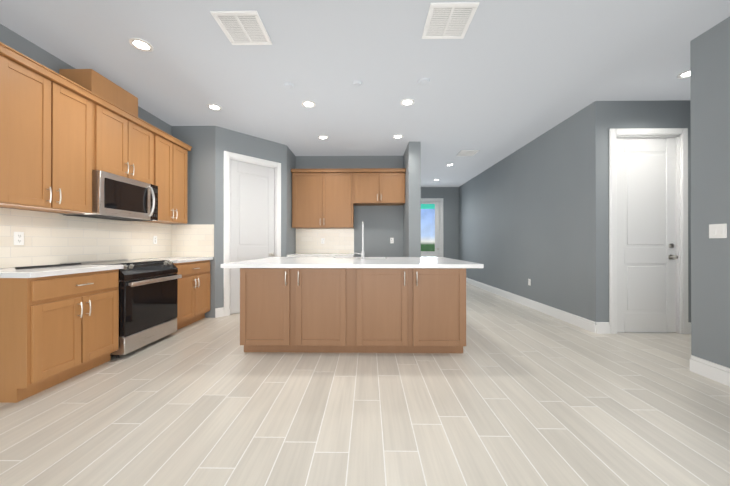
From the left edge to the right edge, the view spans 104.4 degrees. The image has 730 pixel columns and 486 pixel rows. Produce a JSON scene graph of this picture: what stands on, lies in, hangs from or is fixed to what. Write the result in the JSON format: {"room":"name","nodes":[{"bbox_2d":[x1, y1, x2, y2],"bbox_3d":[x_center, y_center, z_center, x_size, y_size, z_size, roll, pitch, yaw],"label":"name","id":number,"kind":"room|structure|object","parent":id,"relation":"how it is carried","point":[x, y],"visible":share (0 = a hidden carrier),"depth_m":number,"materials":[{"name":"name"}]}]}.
{"room":"kitchen","nodes":[
{"label":"kitchen","id":0,"kind":"room"},
{"bbox_2d":[0,24,171,268],"bbox_3d":[-3.025,-0.330,1.624,0.120,2.900,8.540,0,0,1],"label":"wall","id":1,"kind":"structure","parent":0,"point":[20,44],"depth_m":2.58,"materials":[{"name":"grey paint"}]},
{"bbox_2d":[0,46,95,212],"bbox_3d":[-2.780,-0.847,2.358,0.347,1.118,0.730,0,0,1],"label":"upper cabinet","id":2,"kind":"object","parent":1,"relation":"attached to","point":[64,133],"depth_m":2.30,"materials":[{"name":"brown wood"}]},
{"bbox_2d":[0,208,171,267],"bbox_3d":[-2.942,-0.037,3.127,0.008,0.492,2.309,0,0,1],"label":"backsplash","id":3,"kind":"structure","parent":1,"relation":"attached to","point":[53,238],"depth_m":2.85,"materials":[{"name":"tile"}]},
{"bbox_2d":[14,232,23,244],"bbox_3d":[-2.942,-0.038,2.405,0.010,0.114,0.070,0,0,1],"label":"electrical outlet","id":4,"kind":"object","parent":3,"relation":"attached to","point":[18,238],"visible":1,"depth_m":2.40,"materials":[{"name":"white plastic"}]},
{"bbox_2d":[153,236,156,243],"bbox_3d":[-2.923,-0.044,3.942,0.010,0.114,0.070,0,0,1],"label":"electrical outlet","id":5,"kind":"object","parent":3,"relation":"attached to","point":[154,239],"visible":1,"depth_m":3.93,"materials":[{"name":"white plastic"}]},
{"bbox_2d":[56,69,137,117],"bbox_3d":[-2.787,-1.547,3.000,0.317,0.259,0.550,0,0,1],"label":"cover","id":6,"kind":"object","parent":1,"relation":"attached to","point":[92,81],"depth_m":2.82,"materials":[{"name":"brown wood"}]},
{"bbox_2d":[96,98,155,184],"bbox_3d":[-2.770,-1.055,3.103,0.347,0.698,0.760,0,0,1],"label":"upper cabinet","id":7,"kind":"object","parent":1,"relation":"attached to","point":[125,145],"depth_m":3.04,"materials":[{"name":"brown wood"}]},
{"bbox_2d":[60,170,157,220],"bbox_3d":[-2.709,-0.485,3.102,0.474,0.431,0.754,0,0,1],"label":"microwave","id":8,"kind":"object","parent":7,"relation":"attached to","point":[117,197],"visible":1,"depth_m":2.97,"materials":[{"name":"silver metal"}]},
{"bbox_2d":[143,130,191,223],"bbox_3d":[-2.762,-0.843,3.813,0.347,1.118,0.660,0,0,1],"label":"upper cabinet","id":9,"kind":"object","parent":1,"relation":"attached to","point":[171,154],"depth_m":3.78,"materials":[{"name":"brown wood"}]},
{"bbox_2d":[172,126,214,317],"bbox_3d":[-2.596,-0.323,4.339,0.670,2.900,0.120,0,0,1],"label":"wall","id":10,"kind":"structure","parent":0,"point":[200,140],"depth_m":4.28,"materials":[{"name":"grey paint"}]},
{"bbox_2d":[171,224,213,256],"bbox_3d":[-2.603,-0.034,4.274,0.642,0.492,0.008,0,0,1],"label":"backsplash","id":11,"kind":"object","parent":10,"relation":"attached to","point":[192,240],"visible":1,"depth_m":4.27,"materials":[{"name":"tile"}]},
{"bbox_2d":[215,126,286,307],"bbox_3d":[-1.884,-0.322,4.742,0.120,2.900,1.195,0,0,45],"label":"wall","id":12,"kind":"structure","parent":0,"point":[228,140],"depth_m":4.42,"materials":[{"name":"grey paint"}]},
{"bbox_2d":[230,159,274,313],"bbox_3d":[-1.846,-0.100,4.702,0.110,2.440,0.756,0,0,45],"label":"pantry door","id":13,"kind":"structure","parent":12,"relation":"in","point":[251,211],"depth_m":4.66,"materials":[{"name":"white wood"}]},
{"bbox_2d":[224,151,280,315],"bbox_3d":[-1.875,-0.145,4.733,0.147,2.547,0.958,0,0,45],"label":"door frame","id":14,"kind":"structure","parent":12,"relation":"attached to","point":[228,156],"depth_m":4.40,"materials":[{"name":"white wood"}]},
{"bbox_2d":[287,146,295,254],"bbox_3d":[-1.477,-0.320,5.500,0.120,2.900,0.750,0,0,1],"label":"wall","id":15,"kind":"structure","parent":0,"point":[291,231],"depth_m":5.38,"materials":[{"name":"grey paint"}]},
{"bbox_2d":[296,156,402,256],"bbox_3d":[-0.378,-0.319,5.802,2.310,2.900,0.120,0,0,1],"label":"wall","id":16,"kind":"structure","parent":0,"point":[383,225],"depth_m":5.74,"materials":[{"name":"grey paint"}]},
{"bbox_2d":[296,229,353,253],"bbox_3d":[-0.816,-0.038,5.742,1.185,0.506,0.008,0,0,1],"label":"backsplash","id":17,"kind":"structure","parent":16,"relation":"attached to","point":[337,241],"depth_m":5.74,"materials":[{"name":"tile"}]},
{"bbox_2d":[291,168,405,228],"bbox_3d":[-0.319,-0.852,5.545,2.184,1.115,0.389,0,0,1],"label":"upper cabinet","id":18,"kind":"object","parent":16,"relation":"attached to","point":[326,198],"visible":1,"depth_m":5.40,"materials":[{"name":"brown wood"}]},
{"bbox_2d":[0,283,729,485],"bbox_3d":[1.158,1.177,4.248,8.700,0.100,14.300,0,0,1],"label":"floor","id":19,"kind":"structure","parent":0,"point":[515,394],"depth_m":1.84,"materials":[{"name":"beige tile"}]},
{"bbox_2d":[0,269,118,402],"bbox_3d":[-2.649,0.684,2.350,0.607,0.876,0.727,0,0,1],"label":"base cabinet","id":20,"kind":"object","parent":19,"relation":"on","point":[59,324],"depth_m":2.14,"materials":[{"name":"brown wood"}]},
{"bbox_2d":[0,265,123,276],"bbox_3d":[-2.630,0.226,2.342,0.629,0.040,0.748,0,0,1],"label":"countertop","id":21,"kind":"structure","parent":20,"relation":"on","point":[61,271],"depth_m":2.20,"materials":[{"name":"white stone"}]},
{"bbox_2d":[15,263,83,268],"bbox_3d":[-2.690,0.197,2.439,0.030,0.018,0.500,0,0,1],"label":"trim strip","id":22,"kind":"object","parent":21,"relation":"on","point":[44,266],"visible":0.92,"depth_m":2.40,"materials":[{"name":"black metal"}]},
{"bbox_2d":[60,259,181,357],"bbox_3d":[-2.587,0.659,3.096,0.692,0.930,0.754,0,0,1],"label":"range","id":23,"kind":"object","parent":19,"relation":"on","point":[148,291],"visible":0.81,"depth_m":2.98,"materials":[{"name":"black metal"}]},
{"bbox_2d":[172,261,209,329],"bbox_3d":[-2.630,0.688,3.876,0.607,0.876,0.793,0,0,1],"label":"base cabinet","id":24,"kind":"object","parent":19,"relation":"on","point":[193,296],"depth_m":3.84,"materials":[{"name":"brown wood"}]},
{"bbox_2d":[140,257,211,264],"bbox_3d":[-2.611,0.230,3.874,0.629,0.040,0.788,0,0,1],"label":"countertop","id":25,"kind":"structure","parent":24,"relation":"on","point":[179,260],"depth_m":3.84,"materials":[{"name":"white stone"}]},
{"bbox_2d":[287,254,354,256],"bbox_3d":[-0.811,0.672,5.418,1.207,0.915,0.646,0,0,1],"label":"countertop","id":26,"kind":"structure","parent":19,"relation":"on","point":[321,255],"depth_m":5.11,"materials":[{"name":"white stone"}]},
{"bbox_2d":[237,266,468,352],"bbox_3d":[-0.116,0.686,3.499,2.256,0.876,1.457,0,0,1],"label":"kitchen island","id":27,"kind":"object","parent":19,"relation":"on","point":[362,304],"depth_m":2.81,"materials":[{"name":"brown wood"}]},
{"bbox_2d":[221,258,483,267],"bbox_3d":[-0.125,0.229,3.537,2.584,0.039,1.520,0,0,1],"label":"island countertop","id":28,"kind":"structure","parent":27,"relation":"on","point":[263,261],"depth_m":3.02,"materials":[{"name":"white stone"}]},
{"bbox_2d":[354,222,364,257],"bbox_3d":[-0.071,-0.038,3.868,0.144,0.497,0.238,0,0,1],"label":"faucet","id":29,"kind":"object","parent":28,"relation":"on","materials":[{"name":"grey metal"}]},
{"bbox_2d":[0,0,729,186],"bbox_3d":[1.145,-1.826,3.157,8.700,0.100,12.100,0,0,1],"label":"ceiling","id":30,"kind":"structure","parent":0,"point":[507,77],"depth_m":2.82,"materials":[{"name":"grey paint"}]},
{"bbox_2d":[129,38,153,51],"bbox_3d":[-2.000,-1.774,2.533,0.174,0.006,0.166,0,0,1],"label":"recessed light","id":31,"kind":"object","parent":30,"relation":"in","point":[141,44],"depth_m":2.53,"materials":[{"name":"white"}]},
{"bbox_2d":[207,104,221,110],"bbox_3d":[-1.958,-1.771,3.692,0.173,0.006,0.163,0,0,1],"label":"recessed light","id":32,"kind":"object","parent":30,"relation":"in","point":[211,106],"depth_m":3.69,"materials":[{"name":"white"}]},
{"bbox_2d":[210,11,271,44],"bbox_3d":[-1.006,-1.771,2.343,0.360,0.014,0.360,0,0,1],"label":"ceiling vent","id":33,"kind":"object","parent":30,"relation":"in","point":[240,27],"depth_m":2.32,"materials":[{"name":"white metal"}]},
{"bbox_2d":[302,100,315,107],"bbox_3d":[-0.715,-1.771,3.600,0.166,0.006,0.181,0,0,1],"label":"recessed light","id":34,"kind":"object","parent":30,"relation":"in","point":[309,104],"depth_m":3.61,"materials":[{"name":"white"}]},
{"bbox_2d":[318,135,327,139],"bbox_3d":[-0.699,-1.768,4.734,0.157,0.006,0.179,0,0,1],"label":"recessed light","id":35,"kind":"object","parent":30,"relation":"in","point":[323,137],"depth_m":4.74,"materials":[{"name":"white"}]},
{"bbox_2d":[353,81,361,86],"bbox_3d":[-0.084,-1.764,3.142,0.099,0.023,0.099,0,0,-44],"label":"ceiling detector","id":36,"kind":"object","parent":30,"relation":"attached to","point":[356,83],"depth_m":3.12,"materials":[{"name":"grey plastic"}]},
{"bbox_2d":[393,134,402,138],"bbox_3d":[0.550,-1.768,4.690,0.154,0.006,0.176,0,0,1],"label":"recessed light","id":37,"kind":"object","parent":30,"relation":"in","point":[398,136],"depth_m":4.70,"materials":[{"name":"white"}]},
{"bbox_2d":[400,99,413,105],"bbox_3d":[0.531,-1.771,3.561,0.168,0.006,0.152,0,0,1],"label":"recessed light","id":38,"kind":"object","parent":30,"relation":"in","point":[406,102],"depth_m":3.57,"materials":[{"name":"white"}]},
{"bbox_2d":[418,78,429,85],"bbox_3d":[0.647,-1.764,3.103,0.129,0.023,0.129,0,0,-44],"label":"ceiling detector","id":39,"kind":"object","parent":30,"relation":"attached to","point":[421,82],"depth_m":3.08,"materials":[{"name":"grey plastic"}]},
{"bbox_2d":[422,2,478,38],"bbox_3d":[0.667,-1.771,2.268,0.360,0.014,0.360,0,0,1],"label":"ceiling vent","id":40,"kind":"object","parent":30,"relation":"in","point":[448,20],"depth_m":2.24,"materials":[{"name":"white metal"}]},
{"bbox_2d":[456,150,479,155],"bbox_3d":[2.014,-1.762,5.556,0.340,0.014,0.340,0,0,1],"label":"ceiling vent","id":41,"kind":"object","parent":30,"relation":"in","point":[463,152],"depth_m":5.51,"materials":[{"name":"white metal"}]},
{"bbox_2d":[677,70,689,78],"bbox_3d":[3.371,-1.773,2.973,0.154,0.006,0.142,0,0,1],"label":"recessed light","id":42,"kind":"object","parent":30,"relation":"in","point":[686,74],"depth_m":2.99,"materials":[{"name":"white"}]},
{"bbox_2d":[403,142,420,256],"bbox_3d":[0.895,-0.316,6.991,0.205,2.900,4.110,0,0,1],"label":"wall","id":43,"kind":"structure","parent":0,"point":[412,212],"depth_m":4.94,"materials":[{"name":"grey paint"}]},
{"bbox_2d":[421,187,458,259],"bbox_3d":[2.044,-0.310,8.972,2.045,2.900,0.120,0,0,1],"label":"wall","id":44,"kind":"structure","parent":0,"point":[449,196],"depth_m":8.90,"materials":[{"name":"grey paint"}]},
{"bbox_2d":[421,202,439,256],"bbox_3d":[1.961,-0.085,8.927,0.804,2.432,0.120,0,0,1],"label":"hall door","id":45,"kind":"structure","parent":44,"relation":"in","point":[430,206],"depth_m":8.94,"materials":[{"name":"white"}]},
{"bbox_2d":[421,198,442,256],"bbox_3d":[1.962,-0.134,8.960,1.008,2.547,0.147,0,0,1],"label":"door frame","id":46,"kind":"structure","parent":44,"relation":"attached to","point":[440,200],"depth_m":8.89,"materials":[{"name":"white wood"}]},
{"bbox_2d":[459,17,729,367],"bbox_3d":[2.935,-0.326,3.151,0.120,2.900,11.740,0,0,1],"label":"wall","id":47,"kind":"structure","parent":0,"point":[523,214],"depth_m":3.93,"materials":[{"name":"grey paint"}]},
{"bbox_2d":[466,278,597,333],"bbox_3d":[2.905,1.062,6.204,0.016,0.140,5.386,0,0,1],"label":"baseboard","id":48,"kind":"structure","parent":47,"relation":"attached to","point":[589,325],"depth_m":4.53,"materials":[{"name":"white wood"}]},
{"bbox_2d":[690,355,729,386],"bbox_3d":[2.826,1.045,-0.103,0.016,0.140,5.177,0,0,1],"label":"baseboard","id":49,"kind":"structure","parent":47,"relation":"attached to","point":[711,370],"depth_m":2.33,"materials":[{"name":"white wood"}]},
{"bbox_2d":[709,223,726,237],"bbox_3d":[2.858,-0.097,2.294,0.010,0.116,0.116,0,0,1],"label":"light switch","id":50,"kind":"object","parent":47,"relation":"attached to","point":[717,230],"visible":1,"depth_m":2.29,"materials":[{"name":"white plastic"}]},
{"bbox_2d":[588,100,690,321],"bbox_3d":[4.150,-0.325,3.575,2.540,2.900,0.120,0,0,1],"label":"wall","id":51,"kind":"structure","parent":0,"point":[604,117],"depth_m":3.53,"materials":[{"name":"grey paint"}]},
{"bbox_2d":[617,138,677,331],"bbox_3d":[3.519,-0.103,3.527,0.754,2.440,0.110,0,0,1],"label":"door","id":52,"kind":"structure","parent":51,"relation":"in","point":[647,256],"depth_m":3.55,"materials":[{"name":"white wood"}]},
{"bbox_2d":[609,128,687,333],"bbox_3d":[3.520,-0.149,3.570,0.958,2.547,0.147,0,0,1],"label":"door frame","id":53,"kind":"structure","parent":51,"relation":"attached to","point":[680,135],"depth_m":3.50,"materials":[{"name":"white wood"}]},
{"bbox_2d":[688,322,690,333],"bbox_3d":[4.649,1.055,3.497,1.301,0.140,0.016,0,0,1],"label":"baseboard","id":54,"kind":"structure","parent":51,"relation":"attached to","point":[689,323],"depth_m":3.50,"materials":[{"name":"white wood"}]},
{"label":"outside","id":55,"kind":"structure","parent":0,"visible":0},
{"bbox_2d":[421,209,434,250],"bbox_3d":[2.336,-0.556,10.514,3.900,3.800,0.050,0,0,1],"label":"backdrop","id":56,"kind":"structure","parent":55,"point":[430,231],"depth_m":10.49,"materials":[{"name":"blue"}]}
]}

